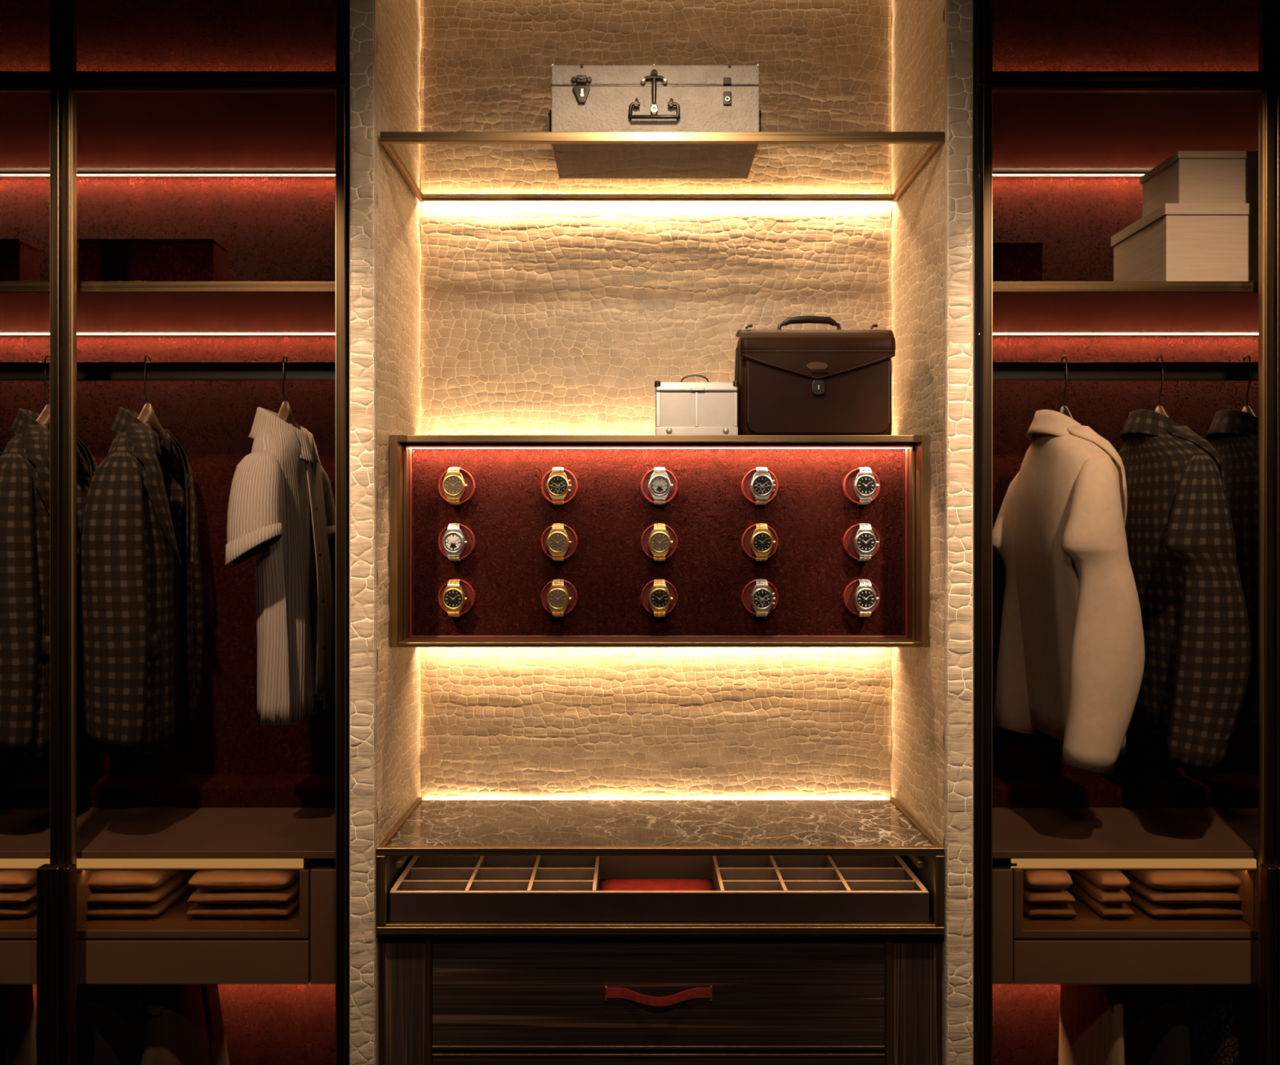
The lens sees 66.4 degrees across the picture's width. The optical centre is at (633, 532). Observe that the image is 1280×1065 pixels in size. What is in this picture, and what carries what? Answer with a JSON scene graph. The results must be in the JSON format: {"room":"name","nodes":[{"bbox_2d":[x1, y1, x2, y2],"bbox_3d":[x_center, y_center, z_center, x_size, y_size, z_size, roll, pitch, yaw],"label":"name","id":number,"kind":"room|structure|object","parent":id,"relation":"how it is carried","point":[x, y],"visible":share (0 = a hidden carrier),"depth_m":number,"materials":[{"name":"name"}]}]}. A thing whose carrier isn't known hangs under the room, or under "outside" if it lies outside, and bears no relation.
{"room":"walk-in closet","nodes":[
{"label":"walk-in closet","id":0,"kind":"room"},
{"bbox_2d":[349,0,422,1064],"bbox_3d":[-0.592,0.000,2.438,0.063,3.200,0.604,0,0,0],"label":"wall","id":1,"kind":"structure","parent":0,"point":[385,35],"depth_m":2.14,"materials":[{"name":"stone"}]},
{"bbox_2d":[420,0,892,799],"bbox_3d":[0.059,0.000,2.613,1.247,3.200,0.054,0,0,0],"label":"wall","id":2,"kind":"structure","parent":0,"point":[538,317],"depth_m":2.59,"materials":[{"name":"stone"}]},
{"bbox_2d":[380,131,944,201],"bbox_3d":[0.061,-0.868,2.350,1.242,0.023,0.413,0,0,0],"label":"glass shelf","id":3,"kind":"object","parent":2,"relation":"attached to","point":[936,139],"visible":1,"depth_m":2.15,"materials":[{"name":"gold metal"}]},
{"bbox_2d":[548,62,761,178],"bbox_3d":[0.049,-0.964,2.300,0.488,0.175,0.250,0,0,0],"label":"case","id":4,"kind":"object","parent":3,"relation":"on","point":[584,98],"visible":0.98,"depth_m":2.19,"materials":[{"name":"leather"}]},
{"bbox_2d":[890,0,973,1064],"bbox_3d":[0.712,0.000,2.438,0.066,3.200,0.604,0,0,0],"label":"wall","id":5,"kind":"structure","parent":0,"point":[931,233],"depth_m":2.16,"materials":[{"name":"stone"}]},
{"bbox_2d":[389,435,930,647],"bbox_3d":[0.060,0.021,2.385,1.247,0.489,0.263,0,0,0],"label":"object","id":6,"kind":"object","parent":5,"relation":"attached to","point":[506,513],"visible":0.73,"depth_m":2.37,"materials":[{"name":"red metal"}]},
{"bbox_2d":[442,523,466,561],"bbox_3d":[-0.425,0.024,2.337,0.059,0.091,0.039,0,0,0],"label":"wristwatch","id":7,"kind":"object","parent":6,"relation":"on","point":[454,542],"visible":1,"depth_m":2.32,"materials":[{"name":"metal"}]},
{"bbox_2d":[442,466,466,505],"bbox_3d":[-0.425,-0.111,2.337,0.059,0.091,0.039,0,0,0],"label":"wristwatch","id":8,"kind":"object","parent":6,"relation":"on","point":[454,485],"visible":1,"depth_m":2.32,"materials":[{"name":"gold metal"}]},
{"bbox_2d":[442,579,466,617],"bbox_3d":[-0.425,0.158,2.337,0.059,0.091,0.039,0,0,0],"label":"wristwatch","id":9,"kind":"object","parent":6,"relation":"on","point":[454,598],"visible":1,"depth_m":2.32,"materials":[{"name":"gold metal"}]},
{"bbox_2d":[546,466,571,505],"bbox_3d":[-0.178,-0.111,2.337,0.059,0.091,0.039,0,0,0],"label":"wristwatch","id":10,"kind":"object","parent":6,"relation":"on","point":[557,483],"visible":1,"depth_m":2.32,"materials":[{"name":"gold metal"}]},
{"bbox_2d":[546,523,571,561],"bbox_3d":[-0.178,0.024,2.337,0.059,0.091,0.039,0,0,0],"label":"wristwatch","id":11,"kind":"object","parent":6,"relation":"on","point":[557,540],"visible":1,"depth_m":2.32,"materials":[{"name":"gold metal"}]},
{"bbox_2d":[546,579,571,617],"bbox_3d":[-0.178,0.158,2.337,0.059,0.091,0.039,0,0,0],"label":"wristwatch","id":12,"kind":"object","parent":6,"relation":"on","point":[557,596],"visible":1,"depth_m":2.32,"materials":[{"name":"gold metal"}]},
{"bbox_2d":[648,466,672,505],"bbox_3d":[0.064,-0.111,2.337,0.059,0.091,0.039,0,0,0],"label":"wristwatch","id":13,"kind":"object","parent":6,"relation":"on","point":[660,485],"visible":1,"depth_m":2.32,"materials":[{"name":"metal"}]},
{"bbox_2d":[648,523,672,561],"bbox_3d":[0.064,0.024,2.337,0.059,0.091,0.039,0,0,0],"label":"wristwatch","id":14,"kind":"object","parent":6,"relation":"on","point":[660,542],"visible":1,"depth_m":2.32,"materials":[{"name":"gold metal"}]},
{"bbox_2d":[648,579,672,617],"bbox_3d":[0.064,0.158,2.337,0.059,0.091,0.039,0,0,0],"label":"wristwatch","id":15,"kind":"object","parent":6,"relation":"on","point":[660,598],"visible":1,"depth_m":2.32,"materials":[{"name":"gold metal"}]},
{"bbox_2d":[653,374,739,435],"bbox_3d":[0.149,-0.301,2.335,0.200,0.152,0.082,0,0,0],"label":"case","id":16,"kind":"object","parent":6,"relation":"on","point":[682,408],"visible":0.9,"depth_m":2.31,"materials":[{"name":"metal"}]},
{"bbox_2d":[750,466,775,505],"bbox_3d":[0.307,-0.111,2.337,0.059,0.091,0.039,0,0,0],"label":"wristwatch","id":17,"kind":"object","parent":6,"relation":"on","point":[762,485],"visible":1,"depth_m":2.32,"materials":[{"name":"metal"}]},
{"bbox_2d":[750,579,775,617],"bbox_3d":[0.307,0.158,2.337,0.059,0.091,0.039,0,0,0],"label":"wristwatch","id":18,"kind":"object","parent":6,"relation":"on","point":[762,598],"visible":1,"depth_m":2.32,"materials":[{"name":"metal"}]},
{"bbox_2d":[750,523,775,561],"bbox_3d":[0.307,0.024,2.337,0.059,0.091,0.039,0,0,0],"label":"wristwatch","id":19,"kind":"object","parent":6,"relation":"on","point":[762,542],"visible":1,"depth_m":2.32,"materials":[{"name":"gold metal"}]},
{"bbox_2d":[734,315,895,435],"bbox_3d":[0.430,-0.376,2.362,0.368,0.303,0.145,0,0,0],"label":"briefcase","id":20,"kind":"object","parent":6,"relation":"on","point":[838,381],"visible":0.99,"depth_m":2.30,"materials":[{"name":"leather"}]},
{"bbox_2d":[853,466,878,505],"bbox_3d":[0.553,-0.111,2.337,0.059,0.091,0.039,0,0,0],"label":"wristwatch","id":21,"kind":"object","parent":6,"relation":"on","point":[865,485],"visible":1,"depth_m":2.32,"materials":[{"name":"metal"}]},
{"bbox_2d":[853,523,878,561],"bbox_3d":[0.553,0.024,2.337,0.059,0.091,0.039,0,0,0],"label":"wristwatch","id":22,"kind":"object","parent":6,"relation":"on","point":[865,542],"visible":1,"depth_m":2.32,"materials":[{"name":"metal"}]},
{"bbox_2d":[853,579,878,617],"bbox_3d":[0.553,0.158,2.337,0.059,0.091,0.039,0,0,0],"label":"wristwatch","id":23,"kind":"object","parent":6,"relation":"on","point":[865,598],"visible":1,"depth_m":2.32,"materials":[{"name":"metal"}]},
{"bbox_3d":[0.000,1.625,0.415,5.400,0.050,4.950,0,0,0],"label":"floor","id":24,"kind":"structure","parent":0,"visible":0},
{"bbox_2d":[0,0,349,1064],"bbox_3d":[-1.307,0.003,2.402,1.362,3.195,0.595,0,0,0],"label":"wardrobe","id":25,"kind":"object","parent":24,"relation":"on","point":[227,122],"visible":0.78,"depth_m":2.54,"materials":[{"name":"leather"}]},
{"bbox_2d":[0,898,36,917],"bbox_3d":[-1.527,0.882,2.355,0.260,0.031,0.196,0,0,0],"label":"jumper","id":26,"kind":"object","parent":25,"relation":"on","point":[6,910],"visible":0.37,"depth_m":2.27,"materials":[{"name":"brown fabric"}]},
{"bbox_2d":[0,884,36,903],"bbox_3d":[-1.527,0.852,2.356,0.256,0.030,0.191,0,0,0],"label":"jumper","id":27,"kind":"object","parent":26,"relation":"on","point":[28,894],"visible":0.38,"depth_m":2.28,"materials":[{"name":"beige fabric"}]},
{"bbox_2d":[0,870,36,889],"bbox_3d":[-1.529,0.812,2.358,0.251,0.051,0.186,0,0,0],"label":"jumper","id":28,"kind":"object","parent":27,"relation":"on","point":[9,879],"visible":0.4,"depth_m":2.27,"materials":[{"name":"beige fabric"}]},
{"bbox_2d":[0,238,39,281],"bbox_3d":[-1.805,-0.670,2.624,0.375,0.213,0.091,0,0,0],"label":"box","id":29,"kind":"object","parent":25,"relation":"on","point":[20,260],"visible":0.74,"depth_m":2.58,"materials":[{"name":"red leather"}]},
{"bbox_2d":[0,408,97,762],"bbox_3d":[-1.447,0.107,2.432,0.187,0.827,0.535,0,0,-10],"label":"jacket","id":30,"kind":"object","parent":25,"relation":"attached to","point":[24,461],"visible":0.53,"depth_m":2.21,"materials":[{"name":"brown fabric"}]},
{"bbox_2d":[35,355,89,472],"bbox_3d":[-1.453,-0.299,2.430,0.036,0.283,0.310,0,0,0],"label":"clothes hanger","id":31,"kind":"object","parent":25,"relation":"hanging from","point":[44,418],"visible":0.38,"depth_m":2.42,"materials":[{"name":"brown wood"}]},
{"bbox_2d":[86,882,191,917],"bbox_3d":[-1.191,0.882,2.354,0.187,0.030,0.194,0,0,0],"label":"jumper","id":32,"kind":"object","parent":25,"relation":"on","point":[98,910],"visible":0.56,"depth_m":2.27,"materials":[{"name":"beige fabric"}]},
{"bbox_2d":[87,871,191,903],"bbox_3d":[-1.192,0.853,2.354,0.182,0.030,0.190,0,0,0],"label":"jumper","id":33,"kind":"object","parent":32,"relation":"on","point":[155,895],"visible":0.65,"depth_m":2.28,"materials":[{"name":"beige fabric"}]},
{"bbox_2d":[88,870,181,890],"bbox_3d":[-1.193,0.813,2.357,0.177,0.050,0.187,0,0,0],"label":"jumper","id":34,"kind":"object","parent":33,"relation":"on","point":[121,880],"visible":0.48,"depth_m":2.27,"materials":[{"name":"beige fabric"}]},
{"bbox_2d":[78,407,203,756],"bbox_3d":[-1.201,0.099,2.431,0.184,0.817,0.536,0,0,-10],"label":"jacket","id":35,"kind":"object","parent":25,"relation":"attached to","point":[141,590],"visible":0.98,"depth_m":2.21,"materials":[{"name":"brown fabric"}]},
{"bbox_2d":[78,238,227,281],"bbox_3d":[-1.286,-0.670,2.624,0.360,0.213,0.091,0,0,0],"label":"box","id":36,"kind":"object","parent":25,"relation":"on","point":[100,260],"visible":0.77,"depth_m":2.58,"materials":[{"name":"red leather"}]},
{"bbox_2d":[137,355,182,471],"bbox_3d":[-1.207,-0.300,2.430,0.036,0.280,0.310,0,0,0],"label":"clothes hanger","id":37,"kind":"object","parent":25,"relation":"hanging from","point":[147,415],"visible":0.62,"depth_m":2.44,"materials":[{"name":"brown wood"}]},
{"bbox_2d":[0,808,335,851],"bbox_3d":[-1.307,0.723,2.438,1.326,0.015,0.484,0,0,0],"label":"shelf","id":38,"kind":"object","parent":25,"relation":"attached to","point":[21,829],"depth_m":2.35,"materials":[{"name":"brown paint"}]},
{"bbox_2d":[0,293,335,333],"bbox_3d":[-1.307,-0.552,2.435,1.326,0.022,0.466,0,0,0],"label":"shelf","id":39,"kind":"object","parent":25,"relation":"attached to","point":[20,313],"depth_m":2.42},
{"bbox_2d":[186,891,299,917],"bbox_3d":[-0.917,0.882,2.354,0.246,0.030,0.195,0,0,0],"label":"jumper","id":40,"kind":"object","parent":25,"relation":"on","point":[282,909],"visible":0.42,"depth_m":2.27,"materials":[{"name":"brown fabric"}]},
{"bbox_2d":[187,875,299,904],"bbox_3d":[-0.918,0.853,2.357,0.240,0.030,0.192,0,0,0],"label":"jumper","id":41,"kind":"object","parent":40,"relation":"on","point":[285,895],"visible":0.49,"depth_m":2.27,"materials":[{"name":"beige fabric"}]},
{"bbox_2d":[188,858,311,889],"bbox_3d":[-0.918,0.813,2.358,0.235,0.051,0.188,0,0,0],"label":"jumper","id":42,"kind":"object","parent":41,"relation":"on","point":[202,879],"visible":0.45,"depth_m":2.27,"materials":[{"name":"beige fabric"}]},
{"bbox_2d":[276,355,306,464],"bbox_3d":[-0.865,-0.303,2.430,0.036,0.275,0.260,0,0,0],"label":"clothes hanger","id":43,"kind":"object","parent":25,"relation":"hanging from","point":[285,413],"visible":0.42,"depth_m":2.42,"materials":[{"name":"brown wood"}]},
{"bbox_2d":[225,407,335,725],"bbox_3d":[-0.860,0.069,2.430,0.183,0.756,0.546,0,0,0],"label":"shirt","id":44,"kind":"object","parent":43,"relation":"hanging from","point":[282,510],"visible":0.99,"depth_m":2.31,"materials":[{"name":"white fabric"}]},
{"bbox_3d":[-1.119,1.022,2.430,0.036,0.219,0.280,0,0,0],"label":"clothes hanger","id":45,"kind":"object","parent":25,"relation":"hanging from","visible":0},
{"bbox_2d":[139,984,229,1064],"bbox_3d":[-1.116,1.290,2.431,0.214,0.520,0.339,0,0,0],"label":"garment","id":46,"kind":"object","parent":45,"relation":"hanging from","point":[189,1030],"visible":0.54,"depth_m":2.34,"materials":[{"name":"brown fabric"}]},
{"bbox_2d":[378,935,942,1064],"bbox_3d":[0.060,1.242,2.353,1.254,0.717,0.414,0,0,0],"label":"drawer cabinet","id":47,"kind":"object","parent":24,"relation":"on","point":[444,1000],"visible":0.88,"depth_m":2.17,"materials":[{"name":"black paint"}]},
{"bbox_2d":[376,797,944,935],"bbox_3d":[0.059,0.787,2.356,1.244,0.190,0.431,0,0,0],"label":"countertop","id":48,"kind":"structure","parent":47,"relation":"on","point":[428,828],"depth_m":2.25,"materials":[{"name":"brown stone"}]},
{"bbox_2d":[389,856,928,922],"bbox_3d":[0.057,0.820,2.288,1.193,0.085,0.255,0,0,0],"label":"tray","id":49,"kind":"object","parent":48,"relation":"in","point":[430,889],"visible":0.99,"depth_m":2.22,"materials":[{"name":"brown paint"}]},
{"bbox_2d":[599,879,715,891],"bbox_3d":[0.055,0.849,2.288,0.275,0.015,0.227,0,0,0],"label":"cushion","id":50,"kind":"object","parent":49,"relation":"on","point":[605,885],"depth_m":2.34,"materials":[{"name":"fabric"}]},
{"bbox_2d":[973,0,1279,1064],"bbox_3d":[1.389,0.003,2.402,1.282,3.195,0.595,0,0,0],"label":"wardrobe","id":51,"kind":"object","parent":24,"relation":"on","point":[1075,101],"visible":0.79,"depth_m":2.37,"materials":[{"name":"leather"}]},
{"bbox_2d":[978,241,1043,281],"bbox_3d":[0.903,-0.665,2.624,0.356,0.203,0.091,0,0,0],"label":"box","id":52,"kind":"object","parent":51,"relation":"on","point":[1012,261],"visible":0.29,"depth_m":2.58,"materials":[{"name":"red leather"}]},
{"bbox_2d":[1022,898,1076,917],"bbox_3d":[0.970,0.882,2.355,0.116,0.031,0.195,0,0,0],"label":"jumper","id":53,"kind":"object","parent":51,"relation":"on","point":[1035,910],"visible":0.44,"depth_m":2.27,"materials":[{"name":"brown fabric"}]},
{"bbox_2d":[1022,884,1075,903],"bbox_3d":[0.970,0.853,2.355,0.112,0.030,0.190,0,0,0],"label":"jumper","id":54,"kind":"object","parent":53,"relation":"on","point":[1030,895],"visible":0.38,"depth_m":2.27,"materials":[{"name":"beige fabric"}]},
{"bbox_2d":[1008,866,1072,889],"bbox_3d":[0.968,0.813,2.358,0.105,0.050,0.187,0,0,0],"label":"jumper","id":55,"kind":"object","parent":54,"relation":"on","point":[1032,879],"visible":0.4,"depth_m":2.27,"materials":[{"name":"beige fabric"}]},
{"bbox_2d":[1059,355,1073,419],"bbox_3d":[1.070,-0.297,2.430,0.036,0.286,0.310,0,0,0],"label":"clothes hanger","id":56,"kind":"object","parent":51,"relation":"hanging from","point":[1064,410],"visible":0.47,"depth_m":2.42,"materials":[{"name":"brown wood"}]},
{"bbox_2d":[992,409,1145,774],"bbox_3d":[1.067,0.121,2.429,0.208,0.848,0.530,0,0,0],"label":"jacket","id":57,"kind":"object","parent":56,"relation":"hanging from","point":[1071,659],"visible":0.98,"depth_m":2.29,"materials":[{"name":"beige fabric"}]},
{"bbox_2d":[1068,882,1133,917],"bbox_3d":[1.120,0.882,2.353,0.077,0.030,0.195,0,0,0],"label":"jumper","id":58,"kind":"object","parent":51,"relation":"on","point":[1106,910],"visible":0.63,"depth_m":2.28,"materials":[{"name":"beige fabric"}]},
{"bbox_2d":[1067,871,1131,903],"bbox_3d":[1.118,0.852,2.355,0.072,0.031,0.191,0,0,0],"label":"jumper","id":59,"kind":"object","parent":58,"relation":"on","point":[1103,896],"visible":0.68,"depth_m":2.29,"materials":[{"name":"beige fabric"}]},
{"bbox_2d":[1075,870,1129,889],"bbox_3d":[1.117,0.814,2.357,0.069,0.048,0.185,0,0,0],"label":"jumper","id":60,"kind":"object","parent":59,"relation":"on","point":[1102,879],"visible":0.51,"depth_m":2.28,"materials":[{"name":"beige fabric"}]},
{"bbox_2d":[1106,995,1125,1013],"bbox_3d":[1.135,1.022,2.430,0.036,0.219,0.280,0,0,0],"label":"clothes hanger","id":61,"kind":"object","parent":51,"relation":"hanging from","point":[1111,1006],"visible":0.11,"depth_m":2.29,"materials":[{"name":"brown wood"}]},
{"bbox_2d":[1058,984,1124,1064],"bbox_3d":[1.136,1.280,2.430,0.061,0.500,0.340,0,0,0],"label":"garment","id":62,"kind":"object","parent":61,"relation":"hanging from","point":[1090,1034],"visible":0.59,"depth_m":2.38,"materials":[{"name":"beige fabric"}]},
{"bbox_2d":[978,808,1258,851],"bbox_3d":[1.389,0.723,2.438,1.246,0.015,0.484,0,0,0],"label":"shelf","id":63,"kind":"object","parent":51,"relation":"attached to","point":[1014,829],"depth_m":2.35,"materials":[{"name":"brown paint"}]},
{"bbox_2d":[978,293,1258,333],"bbox_3d":[1.389,-0.552,2.435,1.246,0.022,0.466,0,0,0],"label":"shelf","id":64,"kind":"object","parent":51,"relation":"attached to","point":[1012,313],"depth_m":2.42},
{"bbox_2d":[1155,355,1168,417],"bbox_3d":[1.307,-0.297,2.430,0.036,0.286,0.310,0,0,0],"label":"clothes hanger","id":65,"kind":"object","parent":51,"relation":"hanging from","point":[1159,409],"visible":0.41,"depth_m":2.42,"materials":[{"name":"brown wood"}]},
{"bbox_2d":[1114,409,1250,774],"bbox_3d":[1.304,0.121,2.431,0.203,0.848,0.527,0,0,0],"label":"jacket","id":66,"kind":"object","parent":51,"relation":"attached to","point":[1179,529],"visible":0.67,"depth_m":2.20,"materials":[{"name":"brown fabric"}]},
{"bbox_2d":[1122,886,1243,917],"bbox_3d":[1.310,0.882,2.354,0.228,0.031,0.195,0,0,0],"label":"jumper","id":67,"kind":"object","parent":51,"relation":"on","point":[1157,909],"visible":0.44,"depth_m":2.27,"materials":[{"name":"brown fabric"}]},
{"bbox_2d":[1120,870,1241,904],"bbox_3d":[1.310,0.852,2.356,0.224,0.031,0.193,0,0,0],"label":"jumper","id":68,"kind":"object","parent":67,"relation":"on","point":[1227,896],"visible":0.52,"depth_m":2.28,"materials":[{"name":"beige fabric"}]},
{"bbox_2d":[1124,870,1240,889],"bbox_3d":[1.309,0.813,2.359,0.218,0.050,0.186,0,0,0],"label":"jumper","id":69,"kind":"object","parent":68,"relation":"on","point":[1157,879],"visible":0.48,"depth_m":2.27,"materials":[{"name":"beige fabric"}]},
{"bbox_2d":[1111,203,1258,281],"bbox_3d":[1.367,-0.656,2.350,0.318,0.185,0.255,0,0,0],"label":"storage box","id":70,"kind":"object","parent":51,"relation":"on","point":[1174,242],"visible":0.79,"depth_m":2.23,"materials":[{"name":"beige cardboard"}]},
{"bbox_2d":[1139,151,1258,217],"bbox_3d":[1.379,-0.812,2.329,0.262,0.127,0.172,0,0,0],"label":"storage box","id":71,"kind":"object","parent":70,"relation":"on","point":[1184,176],"visible":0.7,"depth_m":2.25,"materials":[{"name":"beige cardboard"}]},
{"bbox_2d":[1204,409,1258,737],"bbox_3d":[1.520,0.121,2.430,0.202,0.848,0.530,0,0,0],"label":"jacket","id":72,"kind":"object","parent":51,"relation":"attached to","point":[1233,434],"visible":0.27,"depth_m":2.33,"materials":[{"name":"brown fabric"}]},
{"bbox_2d":[1241,355,1255,416],"bbox_3d":[1.523,-0.297,2.430,0.036,0.286,0.310,0,0,0],"label":"clothes hanger","id":73,"kind":"object","parent":51,"relation":"hanging from","point":[1246,409],"visible":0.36,"depth_m":2.42,"materials":[{"name":"brown wood"}]},
{"bbox_3d":[-1.272,1.022,2.430,0.036,0.219,0.280,0,0,0],"label":"clothes hanger","id":74,"kind":"object","parent":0,"visible":0},
{"bbox_2d":[76,984,150,1064],"bbox_3d":[-1.272,1.305,2.432,0.184,0.550,0.397,0,0,0],"label":"coat","id":75,"kind":"object","parent":74,"relation":"hanging from","point":[111,1019],"visible":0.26,"depth_m":2.30,"materials":[{"name":"black fabric"}]},
{"bbox_3d":[-1.618,1.022,2.430,0.036,0.219,0.280,0,0,0],"label":"clothes hanger","id":76,"kind":"object","parent":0,"visible":0},
{"bbox_2d":[0,984,36,1064],"bbox_3d":[-1.619,1.305,2.431,0.131,0.550,0.405,0,0,0],"label":"coat","id":77,"kind":"object","parent":76,"relation":"hanging from","point":[17,1025],"visible":0.59,"depth_m":2.51,"materials":[{"name":"black fabric"}]},
{"bbox_3d":[1.264,1.022,2.430,0.036,0.219,0.280,0,0,0],"label":"clothes hanger","id":78,"kind":"object","parent":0,"visible":0},
{"bbox_2d":[1120,984,1191,1064],"bbox_3d":[1.263,1.305,2.429,0.119,0.550,0.404,0,0,0],"label":"coat","id":79,"kind":"object","parent":78,"relation":"hanging from","point":[1156,1016],"visible":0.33,"depth_m":2.30,"materials":[{"name":"black fabric"}]},
{"bbox_3d":[-1.672,-0.297,2.430,0.036,0.286,0.310,0,0,0],"label":"clothes hanger","id":80,"kind":"object","parent":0,"visible":0},
{"bbox_2d":[0,446,4,456],"bbox_3d":[-1.667,0.105,2.432,0.186,0.817,0.534,0,0,-10],"label":"jacket","id":81,"kind":"object","parent":80,"relation":"hanging from","point":[2,450],"visible":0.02,"depth_m":2.54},
{"bbox_3d":[1.396,1.022,2.430,0.036,0.219,0.280,0,0,0],"label":"clothes hanger","id":82,"kind":"object","parent":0,"visible":0},
{"bbox_2d":[1184,984,1239,1064],"bbox_3d":[1.397,1.305,2.431,0.106,0.550,0.363,0,0,0],"label":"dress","id":83,"kind":"object","parent":82,"relation":"hanging from","point":[1213,1022],"visible":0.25,"depth_m":2.31,"materials":[{"name":"black fabric"}]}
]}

